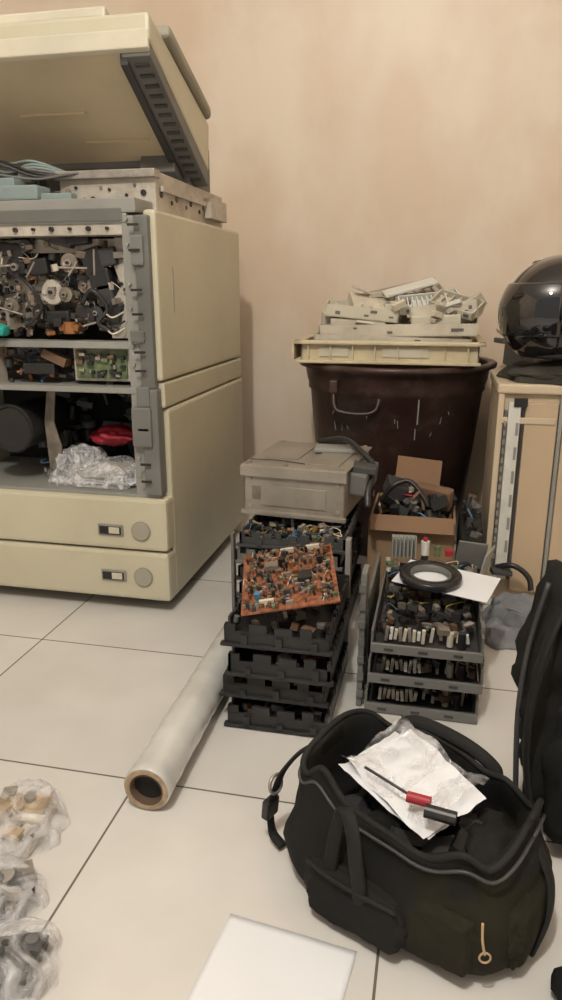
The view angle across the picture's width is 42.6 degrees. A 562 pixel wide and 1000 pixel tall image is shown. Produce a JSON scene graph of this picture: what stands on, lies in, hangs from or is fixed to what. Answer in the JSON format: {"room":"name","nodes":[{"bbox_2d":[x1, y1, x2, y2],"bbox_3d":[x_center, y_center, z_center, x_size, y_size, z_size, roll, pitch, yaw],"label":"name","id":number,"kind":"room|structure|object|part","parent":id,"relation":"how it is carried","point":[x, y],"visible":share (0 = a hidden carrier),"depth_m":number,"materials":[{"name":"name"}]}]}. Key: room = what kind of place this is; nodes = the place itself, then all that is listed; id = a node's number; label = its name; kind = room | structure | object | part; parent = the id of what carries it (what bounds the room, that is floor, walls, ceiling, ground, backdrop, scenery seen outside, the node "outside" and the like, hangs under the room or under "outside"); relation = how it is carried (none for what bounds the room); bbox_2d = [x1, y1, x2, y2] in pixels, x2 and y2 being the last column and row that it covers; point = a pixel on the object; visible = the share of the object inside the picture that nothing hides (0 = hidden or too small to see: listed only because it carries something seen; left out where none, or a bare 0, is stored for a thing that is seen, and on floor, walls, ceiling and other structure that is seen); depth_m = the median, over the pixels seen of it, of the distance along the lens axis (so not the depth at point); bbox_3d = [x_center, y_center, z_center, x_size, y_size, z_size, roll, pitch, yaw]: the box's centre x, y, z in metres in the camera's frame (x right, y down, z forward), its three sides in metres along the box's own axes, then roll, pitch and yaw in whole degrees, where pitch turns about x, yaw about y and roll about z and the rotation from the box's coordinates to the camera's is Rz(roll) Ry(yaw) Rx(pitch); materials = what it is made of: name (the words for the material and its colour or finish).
{"room":"electronics workshop","nodes":[
{"label":"electronics workshop","id":0,"kind":"room"},
{"bbox_2d":[0,0,561,507],"bbox_3d":[0.000,-1.293,2.289,3.900,2.700,0.001,4,17,12],"label":"wall","id":1,"kind":"structure","parent":0,"point":[368,145],"depth_m":2.28,"materials":[{"name":"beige paint"}]},
{"bbox_2d":[0,499,561,999],"bbox_3d":[-0.462,0.591,0.652,3.900,0.001,4.300,4,17,12],"label":"floor","id":2,"kind":"structure","parent":0,"point":[132,902],"depth_m":1.09,"materials":[{"name":"tile"}]},
{"bbox_2d":[0,859,36,922],"bbox_3d":[-0.365,0.492,0.908,0.122,0.044,0.124,10,19,31],"label":"wrapped spare part","id":3,"kind":"object","parent":2,"relation":"on","point":[18,882],"visible":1,"depth_m":0.91,"materials":[{"name":"grey plastic"}]},
{"bbox_2d":[0,930,48,999],"bbox_3d":[-0.301,0.517,0.817,0.103,0.046,0.117,0,16,1],"label":"wrapped spare part","id":4,"kind":"object","parent":2,"relation":"on","point":[22,955],"visible":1,"depth_m":0.81,"materials":[{"name":"grey plastic"}]},
{"bbox_2d":[0,786,58,857],"bbox_3d":[-0.382,0.451,1.038,0.153,0.051,0.183,4,17,12],"label":"wrapped spare part","id":5,"kind":"object","parent":2,"relation":"on","point":[24,817],"visible":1,"depth_m":1.03,"materials":[{"name":"clear plastic"},{"name":"cream plastic"},{"name":"grey plastic"}]},
{"bbox_2d":[0,6,243,600],"bbox_3d":[-0.532,-0.468,1.924,0.712,1.322,0.685,4,17,12],"label":"photocopier","id":6,"kind":"object","parent":2,"relation":"on","point":[120,296],"visible":1,"depth_m":1.68,"materials":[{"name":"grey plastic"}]},
{"bbox_2d":[47,443,135,488],"bbox_3d":[-0.452,-0.093,1.786,0.290,0.085,0.175,4,17,12],"label":"packet","id":7,"kind":"object","parent":6,"relation":"in","point":[99,469],"visible":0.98,"depth_m":1.75,"materials":[{"name":"clear plastic"},{"name":"light grey plastic"}]},
{"bbox_2d":[0,12,209,192],"bbox_3d":[-0.548,-0.893,1.753,0.700,0.313,0.500,4,17,12],"label":"hood","id":8,"kind":"object","parent":6,"relation":"attached to","point":[91,102],"depth_m":1.59,"materials":[{"name":"beige plastic"}]},
{"bbox_3d":[-0.497,-0.762,1.811,0.590,0.139,0.600,4,17,12],"label":"scanner frame","id":9,"kind":"part","parent":6,"relation":"part of","materials":[{"name":"paint"}]},
{"bbox_2d":[124,626,231,809],"bbox_3d":[-0.148,0.362,1.305,0.074,0.074,0.503,3,17,11],"label":"roll","id":10,"kind":"object","parent":2,"relation":"on","point":[155,774],"visible":0.84,"depth_m":1.16,"materials":[{"name":"white plastic"}]},
{"bbox_2d":[187,913,356,999],"bbox_3d":[-0.025,0.555,0.770,0.162,0.001,0.230,6,17,19],"label":"paper sheet","id":11,"kind":"object","parent":2,"relation":"on","point":[249,959],"visible":1,"depth_m":0.83,"materials":[{"name":"white paper"}]},
{"bbox_2d":[219,496,363,736],"bbox_3d":[0.025,0.189,1.550,0.273,0.270,0.677,4,17,12],"label":"trays","id":12,"kind":"object","parent":2,"relation":"on","point":[284,673],"visible":0.7,"depth_m":1.29,"materials":[{"name":"black plastic"}]},
{"bbox_2d":[240,540,339,615],"bbox_3d":[0.013,0.138,1.322,0.173,0.070,0.207,0,16,-1],"label":"circuit board","id":13,"kind":"object","parent":12,"relation":"on","point":[288,578],"visible":1,"depth_m":1.30,"materials":[{"name":"orange plastic"}]},
{"bbox_2d":[240,436,378,523],"bbox_3d":[0.091,-0.067,1.678,0.290,0.152,0.275,5,17,18],"label":"plastic box","id":14,"kind":"object","parent":12,"relation":"on","point":[316,481],"visible":1,"depth_m":1.58,"materials":[{"name":"plastic"}]},
{"bbox_2d":[300,356,497,555],"bbox_3d":[0.341,-0.151,2.203,0.574,0.553,0.574,4,17,12],"label":"bin","id":15,"kind":"object","parent":2,"relation":"on","point":[417,411],"visible":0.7,"depth_m":1.96,"materials":[{"name":"brown plastic"}]},
{"bbox_2d":[292,332,486,366],"bbox_3d":[0.319,-0.440,2.081,0.507,0.062,0.400,4,17,12],"label":"plastic tray","id":16,"kind":"object","parent":15,"relation":"on","point":[422,353],"depth_m":1.91,"materials":[{"name":"beige plastic"}]},
{"bbox_2d":[314,276,486,341],"bbox_3d":[0.340,-0.536,2.048,0.465,0.195,0.313,4,17,12],"label":"pile","id":17,"kind":"object","parent":16,"relation":"on","point":[437,313],"depth_m":1.94,"materials":[{"name":"white plastic"}]},
{"bbox_2d":[261,708,554,977],"bbox_3d":[0.150,0.416,0.917,0.384,0.188,0.254,12,20,36],"label":"tool bag","id":18,"kind":"object","parent":2,"relation":"on","point":[397,836],"visible":1,"depth_m":0.85,"materials":[{"name":"black fabric"}]},
{"bbox_2d":[367,455,456,595],"bbox_3d":[0.327,0.074,1.786,0.202,0.353,0.271,4,17,12],"label":"cardboard box","id":19,"kind":"object","parent":2,"relation":"on","point":[413,501],"visible":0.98,"depth_m":1.70,"materials":[{"name":"cardboard"}]},
{"bbox_2d":[356,534,494,723],"bbox_3d":[0.291,0.228,1.415,0.254,0.266,0.341,4,17,12],"label":"trays","id":20,"kind":"object","parent":2,"relation":"on","point":[421,653],"visible":0.85,"depth_m":1.33,"materials":[{"name":"grey plastic"}]},
{"bbox_2d":[392,560,500,602],"bbox_3d":[0.324,0.157,1.411,0.185,0.008,0.115,10,20,27],"label":"paper note","id":21,"kind":"object","parent":20,"relation":"on","point":[474,586],"visible":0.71,"depth_m":1.40,"materials":[{"name":"white paper"}]},
{"bbox_2d":[399,560,461,592],"bbox_3d":[0.292,0.148,1.405,0.120,0.021,0.120,9,18,28],"label":"tape roll","id":22,"kind":"object","parent":21,"relation":"on","point":[454,580],"visible":1,"depth_m":1.39,"materials":[{"name":"grey plastic"}]},
{"bbox_2d":[455,493,484,601],"bbox_3d":[0.469,0.121,1.796,0.054,0.258,0.263,4,17,12],"label":"scrap","id":23,"kind":"object","parent":2,"relation":"on","point":[470,523],"visible":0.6,"depth_m":1.73,"materials":[{"name":"plastic"}]},
{"bbox_2d":[482,592,532,649],"bbox_3d":[0.535,0.268,1.646,0.185,0.060,0.222,4,17,12],"label":"rag","id":24,"kind":"object","parent":2,"relation":"on","point":[507,612],"visible":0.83,"depth_m":1.62,"materials":[{"name":"grey fabric"}]},
{"bbox_2d":[489,562,533,590],"bbox_3d":[0.553,0.180,1.726,0.105,0.063,0.041,5,17,17],"label":"tool","id":25,"kind":"object","parent":24,"relation":"on","point":[502,569],"visible":1,"depth_m":1.72,"materials":[{"name":"black plastic"}]},
{"bbox_2d":[481,360,561,598],"bbox_3d":[0.682,-0.065,1.841,0.303,0.590,0.308,4,17,12],"label":"base cabinet","id":26,"kind":"object","parent":2,"relation":"on","point":[521,505],"depth_m":1.72,"materials":[{"name":"beige wood"}]},
{"bbox_2d":[497,327,553,364],"bbox_3d":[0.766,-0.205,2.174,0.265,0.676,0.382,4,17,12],"label":"helmet","id":27,"kind":"object","parent":26,"relation":"on","point":[509,357],"visible":0.02,"depth_m":2.11,"materials":[{"name":"black plastic"}]},
{"bbox_2d":[494,254,561,359],"bbox_3d":[0.660,-0.458,1.702,0.295,0.234,0.248,-2,16,-7],"label":"helmet","id":28,"kind":"object","parent":26,"relation":"on","point":[530,306],"visible":1,"depth_m":1.63,"materials":[{"name":"black plastic"}]},
{"bbox_3d":[0.680,-0.320,1.749,0.298,0.048,0.274,4,17,12],"label":"cloth cap","id":29,"kind":"part","parent":26,"relation":"part of","materials":[{"name":"black fabric"}]},
{"bbox_2d":[511,559,561,843],"bbox_3d":[0.485,0.260,0.994,0.310,0.440,0.238,4,17,12],"label":"backpack","id":30,"kind":"object","parent":2,"relation":"on","point":[536,672],"visible":0.98,"depth_m":0.97,"materials":[{"name":"black fabric"}]},
{"bbox_2d":[550,966,561,999],"bbox_3d":[0.363,0.526,0.753,0.147,0.064,0.091,4,17,12],"label":"pouch","id":31,"kind":"object","parent":2,"relation":"on","point":[556,976],"visible":1,"depth_m":0.79,"materials":[{"name":"black fabric"}]}
]}

